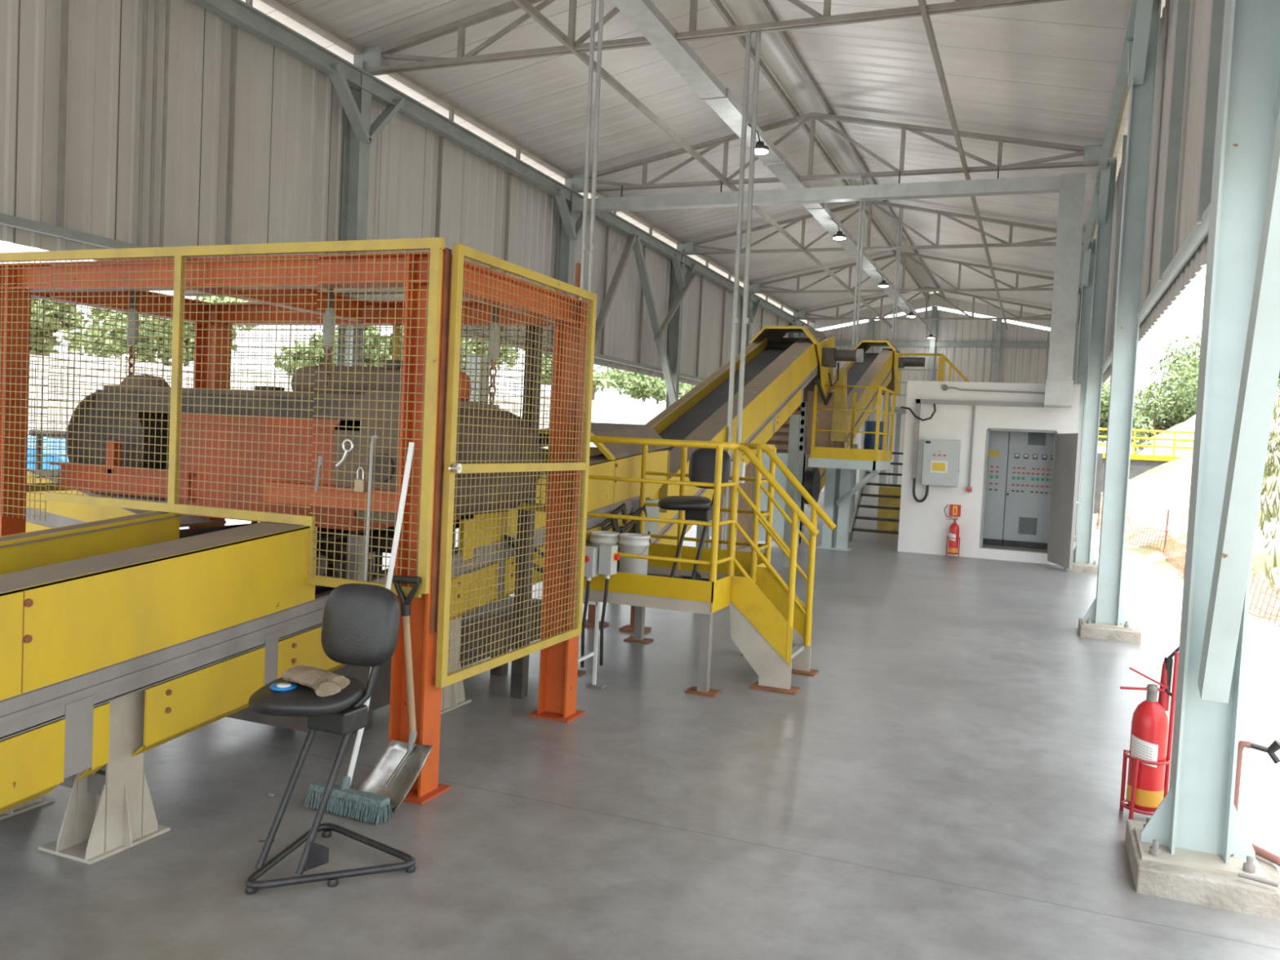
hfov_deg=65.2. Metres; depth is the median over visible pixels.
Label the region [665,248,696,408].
steel column
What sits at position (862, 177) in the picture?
conduit pipe
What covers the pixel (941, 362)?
raised platform
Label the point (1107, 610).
steel column
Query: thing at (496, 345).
chain
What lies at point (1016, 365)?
wall
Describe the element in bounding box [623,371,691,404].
tree
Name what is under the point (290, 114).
wall
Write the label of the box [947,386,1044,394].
conduit
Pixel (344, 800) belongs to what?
push broom
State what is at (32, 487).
mesh panel
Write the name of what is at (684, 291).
brace
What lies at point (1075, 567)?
concrete plinth
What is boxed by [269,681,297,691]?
tape roll
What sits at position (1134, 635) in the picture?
concrete plinth
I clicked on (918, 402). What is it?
conduit
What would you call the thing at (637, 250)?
brace
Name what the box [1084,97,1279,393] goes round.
beam
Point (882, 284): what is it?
ceiling light
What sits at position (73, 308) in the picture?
tree
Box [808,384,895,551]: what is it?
raised platform
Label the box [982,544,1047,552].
trim
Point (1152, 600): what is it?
ground
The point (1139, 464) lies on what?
walkway
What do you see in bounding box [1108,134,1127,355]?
post
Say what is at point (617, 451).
hood
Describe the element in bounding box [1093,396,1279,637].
dirt mound
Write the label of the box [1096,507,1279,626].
fence
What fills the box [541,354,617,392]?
tree
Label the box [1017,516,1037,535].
vent grille
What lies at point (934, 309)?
column
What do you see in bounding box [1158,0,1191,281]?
post
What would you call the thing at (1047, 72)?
ceiling
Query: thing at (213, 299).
tree
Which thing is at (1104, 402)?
tree
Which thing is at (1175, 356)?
tree
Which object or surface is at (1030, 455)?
electrical cabinet
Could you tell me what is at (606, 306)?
brace
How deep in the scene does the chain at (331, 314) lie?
5.26 m
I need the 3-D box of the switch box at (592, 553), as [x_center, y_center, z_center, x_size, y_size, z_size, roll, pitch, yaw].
[-0.350,0.847,6.583,0.102,0.812,0.142,4,3,22]
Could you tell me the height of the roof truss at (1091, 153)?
1.069 m
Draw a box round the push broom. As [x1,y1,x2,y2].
[304,441,414,825]
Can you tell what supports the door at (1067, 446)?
in the wall at (924, 526)
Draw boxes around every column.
[328,60,404,366]
[550,183,590,420]
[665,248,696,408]
[740,288,760,348]
[789,315,804,337]
[859,320,875,493]
[927,306,937,381]
[992,320,1002,382]
[1072,155,1117,565]
[1072,285,1081,384]
[1074,237,1096,536]
[1081,0,1161,630]
[1133,0,1279,879]
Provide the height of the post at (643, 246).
2.620 m
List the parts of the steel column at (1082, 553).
plate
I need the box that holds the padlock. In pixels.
[354,466,365,493]
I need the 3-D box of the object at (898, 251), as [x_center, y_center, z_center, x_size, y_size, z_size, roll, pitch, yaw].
[5.542,-4.537,21.502,0.091,2.700,0.037,3,2,0]
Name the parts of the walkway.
rail post, hand rail, hand rail, hand rail, rail post, rail post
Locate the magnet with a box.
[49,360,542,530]
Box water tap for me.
[1233,739,1279,811]
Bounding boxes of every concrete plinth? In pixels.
[1065,564,1097,573]
[1078,617,1142,643]
[1124,819,1279,919]
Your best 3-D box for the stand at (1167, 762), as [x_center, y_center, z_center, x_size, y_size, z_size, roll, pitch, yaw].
[2.373,1.183,4.657,0.202,0.780,0.198,4,3,22]
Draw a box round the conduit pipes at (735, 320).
[721,30,760,549]
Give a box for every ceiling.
[241,0,926,324]
[766,0,1165,316]
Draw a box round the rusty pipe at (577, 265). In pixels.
[574,263,580,298]
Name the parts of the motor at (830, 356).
motor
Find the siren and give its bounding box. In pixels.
[941,384,947,391]
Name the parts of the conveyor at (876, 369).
dusty plate, dusty plate, leg, leg, head plate, head plate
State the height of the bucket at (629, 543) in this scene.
0.390 m
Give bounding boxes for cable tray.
[511,0,892,328]
[607,0,926,326]
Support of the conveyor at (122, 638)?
on the floor
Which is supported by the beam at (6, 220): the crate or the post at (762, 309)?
the post at (762, 309)
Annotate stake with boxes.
[1097,493,1101,528]
[1163,509,1169,552]
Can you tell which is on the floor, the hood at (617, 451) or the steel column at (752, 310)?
the steel column at (752, 310)
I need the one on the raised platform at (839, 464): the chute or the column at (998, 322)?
the chute
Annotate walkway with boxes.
[1097,427,1194,493]
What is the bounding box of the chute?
[806,368,847,454]
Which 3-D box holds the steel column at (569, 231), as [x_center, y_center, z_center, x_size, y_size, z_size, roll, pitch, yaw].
[-1.416,-2.220,17.974,0.400,6.100,1.351,4,3,22]
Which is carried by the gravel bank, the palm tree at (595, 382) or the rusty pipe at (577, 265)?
the palm tree at (595, 382)
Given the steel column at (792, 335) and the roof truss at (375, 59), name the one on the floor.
the steel column at (792, 335)
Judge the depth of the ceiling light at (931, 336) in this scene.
34.48 m
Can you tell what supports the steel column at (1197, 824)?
on the floor
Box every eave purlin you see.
[245,0,814,324]
[1080,73,1128,285]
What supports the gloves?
on the stool at (361, 622)
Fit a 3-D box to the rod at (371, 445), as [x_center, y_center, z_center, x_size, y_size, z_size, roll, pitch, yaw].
[-1.192,0.126,4.425,0.042,0.647,0.016,4,3,22]
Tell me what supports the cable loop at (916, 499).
hanging from the control panel at (940, 458)
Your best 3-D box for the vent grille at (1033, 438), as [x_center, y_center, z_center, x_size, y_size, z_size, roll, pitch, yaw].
[6.483,-0.695,16.332,0.271,0.250,0.008,4,3,22]
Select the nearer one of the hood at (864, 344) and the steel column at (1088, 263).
the steel column at (1088, 263)
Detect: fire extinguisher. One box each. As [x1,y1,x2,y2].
[943,504,959,553]
[1120,646,1178,812]
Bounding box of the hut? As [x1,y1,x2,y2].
[1093,453,1102,514]
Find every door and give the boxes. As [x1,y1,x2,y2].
[435,243,596,688]
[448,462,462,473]
[1047,433,1080,568]
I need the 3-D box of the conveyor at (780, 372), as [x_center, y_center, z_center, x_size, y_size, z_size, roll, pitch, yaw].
[1.130,-0.539,12.304,1.140,3.460,7.700,4,3,22]
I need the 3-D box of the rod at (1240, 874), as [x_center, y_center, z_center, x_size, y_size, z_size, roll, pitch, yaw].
[2.290,1.481,3.706,0.126,0.014,0.016,5,3,40]
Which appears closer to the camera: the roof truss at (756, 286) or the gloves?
the gloves
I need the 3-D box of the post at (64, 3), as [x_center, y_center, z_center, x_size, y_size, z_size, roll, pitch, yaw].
[-5.088,-3.458,8.822,0.060,2.620,0.030,4,3,22]
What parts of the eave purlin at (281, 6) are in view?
short post, short post, short post, short post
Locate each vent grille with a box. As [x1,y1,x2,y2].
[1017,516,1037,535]
[1027,432,1046,445]
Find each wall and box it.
[0,0,806,385]
[806,309,1050,494]
[897,380,1080,564]
[1102,0,1212,385]
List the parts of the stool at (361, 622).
seat, gusset plate, backrest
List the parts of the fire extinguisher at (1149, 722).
operating lever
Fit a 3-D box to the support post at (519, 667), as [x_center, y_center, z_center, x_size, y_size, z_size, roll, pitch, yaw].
[-0.699,0.109,6.209,0.080,2.500,0.080,4,3,22]
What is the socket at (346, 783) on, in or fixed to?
attached to the push broom
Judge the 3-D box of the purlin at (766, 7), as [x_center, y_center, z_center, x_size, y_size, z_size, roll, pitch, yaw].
[1.728,-5.844,12.754,0.050,0.080,49.200,4,3,22]
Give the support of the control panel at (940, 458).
attached to the wall at (924, 526)
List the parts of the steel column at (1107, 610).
plate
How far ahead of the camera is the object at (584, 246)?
9.26 m
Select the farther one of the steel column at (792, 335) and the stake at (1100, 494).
the steel column at (792, 335)
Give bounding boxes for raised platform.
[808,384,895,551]
[876,353,969,517]
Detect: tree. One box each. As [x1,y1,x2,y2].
[30,297,82,356]
[62,296,257,367]
[273,328,385,376]
[363,325,404,366]
[461,337,520,372]
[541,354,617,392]
[591,377,619,399]
[593,366,684,401]
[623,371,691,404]
[683,382,696,393]
[1097,381,1156,451]
[1100,356,1199,443]
[1149,334,1279,404]
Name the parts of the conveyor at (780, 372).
leg, dusty plate, dusty plate, stringer post, leg, stringer post, head plate, head plate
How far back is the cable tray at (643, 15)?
12.73 m
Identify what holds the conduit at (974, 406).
attached to the wall at (924, 526)
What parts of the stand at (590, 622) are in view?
post, foot plate, post, foot plate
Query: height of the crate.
0.900 m
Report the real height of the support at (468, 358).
2.500 m
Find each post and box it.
[55,0,69,238]
[224,25,237,257]
[435,136,443,237]
[501,173,511,331]
[510,326,542,698]
[600,225,609,354]
[637,245,645,363]
[695,275,702,377]
[719,288,725,368]
[760,308,763,330]
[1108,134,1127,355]
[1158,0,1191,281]
[1196,0,1225,223]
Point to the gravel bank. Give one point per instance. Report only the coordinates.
(610, 411)
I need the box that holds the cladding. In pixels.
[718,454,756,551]
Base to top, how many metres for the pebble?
0.014 m
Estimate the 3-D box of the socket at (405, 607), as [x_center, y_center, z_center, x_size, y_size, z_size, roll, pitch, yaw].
[-1.022,0.566,4.361,0.043,0.052,0.044,4,3,22]
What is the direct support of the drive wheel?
attached to the raised platform at (839, 464)
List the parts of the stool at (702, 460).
seat, gusset plate, backrest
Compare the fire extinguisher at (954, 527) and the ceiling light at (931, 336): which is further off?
the ceiling light at (931, 336)
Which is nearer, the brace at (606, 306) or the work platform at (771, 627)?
the work platform at (771, 627)
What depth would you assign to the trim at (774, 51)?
16.15 m
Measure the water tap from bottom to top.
0.612 m
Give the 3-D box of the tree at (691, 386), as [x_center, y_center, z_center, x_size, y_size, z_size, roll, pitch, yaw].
[5.864,-6.084,72.970,7.131,3.563,5.170,3,2,1]
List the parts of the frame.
post, post, hoist rail, post, foot plate, hoist rail, foot plate, post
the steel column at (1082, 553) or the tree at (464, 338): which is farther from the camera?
the tree at (464, 338)
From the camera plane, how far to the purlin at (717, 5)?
15.77 m
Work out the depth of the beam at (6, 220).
9.09 m
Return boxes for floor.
[0,492,1279,959]
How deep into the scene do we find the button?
15.91 m
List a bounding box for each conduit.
[911,399,1044,480]
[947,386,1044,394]
[968,404,975,486]
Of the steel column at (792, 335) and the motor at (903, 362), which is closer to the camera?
the motor at (903, 362)
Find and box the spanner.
[315,456,324,491]
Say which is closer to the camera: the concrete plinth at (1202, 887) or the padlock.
the concrete plinth at (1202, 887)
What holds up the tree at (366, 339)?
on the gravel bank
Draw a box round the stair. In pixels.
[848,452,903,540]
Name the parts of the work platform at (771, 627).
foot plate, foot plate, leg, rail post, rail, rail, hand rail, rail, rail post, foot plate, leg, rail, rail, rail, rail post, rail post, rail, rail post, hand rail, rail, rail, rail post, foot plate, hand rail, rail, rail, rail, rail post, hand rail, foot plate, rail post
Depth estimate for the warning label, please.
16.58 m
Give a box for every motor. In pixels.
[822,347,863,386]
[897,356,924,368]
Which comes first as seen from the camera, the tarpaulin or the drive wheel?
the tarpaulin
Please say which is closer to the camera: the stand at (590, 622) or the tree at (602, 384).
the stand at (590, 622)
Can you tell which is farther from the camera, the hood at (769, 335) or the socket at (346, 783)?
the hood at (769, 335)
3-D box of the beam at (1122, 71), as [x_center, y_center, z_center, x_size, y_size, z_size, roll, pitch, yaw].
[5.277,-4.418,10.986,0.100,0.190,48.500,4,3,22]
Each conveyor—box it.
[0,422,670,864]
[617,325,835,568]
[801,340,902,527]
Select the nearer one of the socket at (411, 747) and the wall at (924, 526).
the socket at (411, 747)
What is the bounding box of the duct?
[571,165,1085,408]
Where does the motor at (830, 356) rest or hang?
attached to the conveyor at (780, 372)
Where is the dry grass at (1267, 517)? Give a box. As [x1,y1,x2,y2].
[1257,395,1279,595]
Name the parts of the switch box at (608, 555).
yellow plate, isolator knob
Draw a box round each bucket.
[587,530,620,572]
[617,533,650,574]
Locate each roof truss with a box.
[353,0,1065,75]
[564,111,1111,192]
[676,200,1091,254]
[748,252,1080,293]
[793,286,1051,319]
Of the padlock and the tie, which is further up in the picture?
the tie
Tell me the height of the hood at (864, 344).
0.288 m
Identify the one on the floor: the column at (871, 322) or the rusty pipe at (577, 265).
the column at (871, 322)
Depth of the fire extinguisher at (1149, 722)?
4.61 m
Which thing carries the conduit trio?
on the beam at (6, 220)
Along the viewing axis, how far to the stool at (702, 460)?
7.46 m
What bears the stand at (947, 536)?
on the floor
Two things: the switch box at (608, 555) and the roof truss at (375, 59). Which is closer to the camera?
the switch box at (608, 555)
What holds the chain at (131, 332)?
hanging from the frame
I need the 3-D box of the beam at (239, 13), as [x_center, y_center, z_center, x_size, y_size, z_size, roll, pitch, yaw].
[-2.667,-4.941,14.158,0.140,0.210,48.500,4,3,22]
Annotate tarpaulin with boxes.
[26,435,68,469]
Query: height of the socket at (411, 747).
0.089 m
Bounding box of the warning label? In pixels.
[988,450,999,456]
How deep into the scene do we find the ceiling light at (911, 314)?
29.20 m
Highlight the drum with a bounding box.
[863,421,884,449]
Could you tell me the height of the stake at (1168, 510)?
1.001 m
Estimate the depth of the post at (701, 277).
25.23 m
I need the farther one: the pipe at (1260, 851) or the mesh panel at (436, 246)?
the mesh panel at (436, 246)
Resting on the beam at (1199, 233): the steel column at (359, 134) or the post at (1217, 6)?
the post at (1217, 6)
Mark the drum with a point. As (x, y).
(869, 426)
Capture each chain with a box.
[126,291,138,374]
[322,288,334,393]
[488,306,500,404]
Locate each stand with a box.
[577,600,606,688]
[585,604,651,632]
[946,536,959,557]
[1119,652,1178,819]
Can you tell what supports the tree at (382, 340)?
on the gravel bank
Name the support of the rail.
on the floor
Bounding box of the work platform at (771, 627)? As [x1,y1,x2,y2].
[577,435,836,697]
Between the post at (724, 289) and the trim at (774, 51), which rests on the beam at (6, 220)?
the post at (724, 289)
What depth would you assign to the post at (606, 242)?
19.75 m
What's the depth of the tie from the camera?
12.82 m
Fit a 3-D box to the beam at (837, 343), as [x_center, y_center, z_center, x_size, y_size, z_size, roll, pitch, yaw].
[10.318,-4.764,35.100,8.770,0.180,0.100,4,3,22]
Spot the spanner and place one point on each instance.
(320, 462)
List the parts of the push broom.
handle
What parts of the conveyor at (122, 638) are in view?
leg, foot plate, stringer post, dusty plate, foot plate, leg, dusty plate, plate, stringer post, drive casing, leg, stringer post, leg, stringer post, foot plate, skirt plate, stringer post, drive casing, dusty plate, head plate, head plate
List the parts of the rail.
post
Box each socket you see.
[340,775,351,790]
[400,603,410,616]
[407,731,417,751]
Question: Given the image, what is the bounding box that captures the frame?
[0,247,588,804]
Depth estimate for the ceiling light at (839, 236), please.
18.76 m
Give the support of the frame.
on the floor
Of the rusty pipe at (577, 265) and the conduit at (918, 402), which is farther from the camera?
the conduit at (918, 402)
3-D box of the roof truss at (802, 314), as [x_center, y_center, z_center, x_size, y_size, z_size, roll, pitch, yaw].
[9.377,-5.774,32.642,8.826,1.069,0.130,4,3,22]
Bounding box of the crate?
[876,486,901,531]
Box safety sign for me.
[949,504,960,516]
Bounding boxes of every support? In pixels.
[454,346,463,547]
[457,354,488,546]
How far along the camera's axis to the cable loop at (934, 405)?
16.12 m
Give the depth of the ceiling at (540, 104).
15.20 m
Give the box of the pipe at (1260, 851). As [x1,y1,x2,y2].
[1251,843,1279,866]
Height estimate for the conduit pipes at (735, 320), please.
5.850 m
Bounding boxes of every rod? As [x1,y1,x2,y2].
[363,435,377,581]
[1238,871,1278,887]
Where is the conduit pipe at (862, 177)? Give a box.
[851,176,866,346]
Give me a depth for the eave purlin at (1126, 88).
13.54 m
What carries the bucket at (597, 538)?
on the work platform at (771, 627)
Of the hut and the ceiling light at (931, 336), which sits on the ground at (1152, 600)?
the hut
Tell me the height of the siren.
0.100 m
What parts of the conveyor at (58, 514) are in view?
plate, plate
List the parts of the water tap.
spout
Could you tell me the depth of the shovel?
4.35 m
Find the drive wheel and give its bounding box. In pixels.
[803,466,820,504]
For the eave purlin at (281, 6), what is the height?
0.280 m
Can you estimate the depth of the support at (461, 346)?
11.44 m
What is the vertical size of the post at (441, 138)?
2.620 m
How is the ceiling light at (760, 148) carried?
hanging from the cable tray at (643, 15)
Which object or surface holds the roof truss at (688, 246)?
on the steel column at (1088, 263)
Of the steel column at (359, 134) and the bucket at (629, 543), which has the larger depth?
the steel column at (359, 134)
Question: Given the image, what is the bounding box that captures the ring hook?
[335,439,354,467]
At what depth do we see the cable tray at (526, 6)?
13.53 m
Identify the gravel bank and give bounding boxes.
[27,354,665,528]
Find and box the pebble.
[267,792,274,796]
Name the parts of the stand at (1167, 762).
rod, rod, tall rod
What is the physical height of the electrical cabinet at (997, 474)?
2.090 m
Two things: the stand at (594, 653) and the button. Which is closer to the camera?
the stand at (594, 653)
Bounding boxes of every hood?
[538,422,669,458]
[748,325,826,344]
[853,340,901,353]
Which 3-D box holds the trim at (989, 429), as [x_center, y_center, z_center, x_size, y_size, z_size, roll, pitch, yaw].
[5.973,0.160,15.793,1.040,1.920,0.170,4,3,22]
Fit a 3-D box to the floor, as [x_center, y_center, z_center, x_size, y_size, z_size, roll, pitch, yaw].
[0.999,1.308,13.045,9.550,0.300,48.900,4,3,22]
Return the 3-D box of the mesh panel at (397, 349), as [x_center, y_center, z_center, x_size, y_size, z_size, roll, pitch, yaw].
[-1.611,-0.497,6.475,2.804,1.245,0.030,4,3,22]
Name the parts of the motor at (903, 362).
motor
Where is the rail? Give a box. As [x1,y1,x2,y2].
[28,429,257,523]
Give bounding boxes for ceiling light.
[747,124,768,154]
[831,218,846,239]
[875,270,888,287]
[905,303,915,317]
[925,326,934,338]
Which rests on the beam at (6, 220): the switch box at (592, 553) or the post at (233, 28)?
the post at (233, 28)
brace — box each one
[594,234,636,348]
[632,235,677,404]
[653,272,696,341]
[1197,106,1279,703]
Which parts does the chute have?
spout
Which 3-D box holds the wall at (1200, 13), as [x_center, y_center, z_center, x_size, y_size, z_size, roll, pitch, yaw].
[5.514,-3.001,11.044,0.021,3.180,48.725,4,3,22]
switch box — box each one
[580,546,599,667]
[598,544,620,666]
[728,461,745,483]
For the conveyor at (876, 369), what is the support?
on the floor
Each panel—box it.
[0,237,444,597]
[26,299,195,491]
[229,324,554,511]
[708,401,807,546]
[920,439,960,486]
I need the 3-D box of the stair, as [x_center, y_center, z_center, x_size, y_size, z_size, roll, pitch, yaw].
[4.579,0.197,18.589,0.950,1.795,2.127,4,3,22]
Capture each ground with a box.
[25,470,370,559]
[456,524,1279,873]
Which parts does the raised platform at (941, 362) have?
leg, rail post, leg, rail, hand rail, rail post, kick plate, rail post, stair rail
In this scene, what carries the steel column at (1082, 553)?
on the floor
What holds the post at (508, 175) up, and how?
on the beam at (6, 220)
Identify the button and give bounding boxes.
[965,486,972,492]
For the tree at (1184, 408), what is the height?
6.891 m
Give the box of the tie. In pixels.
[917,0,1008,329]
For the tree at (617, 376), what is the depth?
63.24 m
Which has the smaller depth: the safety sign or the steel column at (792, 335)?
the safety sign
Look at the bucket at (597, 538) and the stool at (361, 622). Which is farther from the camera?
the bucket at (597, 538)
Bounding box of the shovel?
[355,575,433,813]
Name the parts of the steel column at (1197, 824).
plate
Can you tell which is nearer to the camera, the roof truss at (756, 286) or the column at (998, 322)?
the roof truss at (756, 286)
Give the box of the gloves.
[281,665,350,697]
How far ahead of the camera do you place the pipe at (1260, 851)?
3.92 m
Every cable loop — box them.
[900,404,936,421]
[912,478,928,502]
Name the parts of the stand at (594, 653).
foot plate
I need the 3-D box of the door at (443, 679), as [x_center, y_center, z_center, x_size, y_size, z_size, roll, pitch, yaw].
[-0.579,-0.069,5.090,0.030,1.964,1.465,4,3,22]
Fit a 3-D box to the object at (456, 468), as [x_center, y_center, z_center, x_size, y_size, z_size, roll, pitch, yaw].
[-0.816,-0.052,4.389,0.031,0.044,0.102,4,3,22]
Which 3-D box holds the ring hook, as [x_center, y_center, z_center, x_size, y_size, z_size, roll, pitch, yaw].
[-1.319,-0.119,4.471,0.091,0.131,0.020,4,3,22]
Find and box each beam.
[0,213,704,381]
[189,0,815,328]
[835,340,1049,348]
[1078,0,1137,289]
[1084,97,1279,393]
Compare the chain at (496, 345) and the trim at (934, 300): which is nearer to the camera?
the chain at (496, 345)
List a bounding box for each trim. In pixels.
[722,0,938,294]
[808,292,1051,328]
[979,427,1057,553]
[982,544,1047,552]
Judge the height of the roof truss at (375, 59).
1.069 m
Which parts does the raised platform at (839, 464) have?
rail post, leg, foot plate, web plate, leg, rail post, rail, rail, hand rail, rail post, rail post, rail post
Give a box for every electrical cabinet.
[982,431,1009,545]
[1002,431,1054,549]
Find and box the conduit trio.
[137,0,169,247]
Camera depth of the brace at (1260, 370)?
3.49 m
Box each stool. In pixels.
[244,582,416,894]
[657,448,730,581]
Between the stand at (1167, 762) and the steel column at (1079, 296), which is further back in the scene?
the steel column at (1079, 296)
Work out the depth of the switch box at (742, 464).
10.55 m

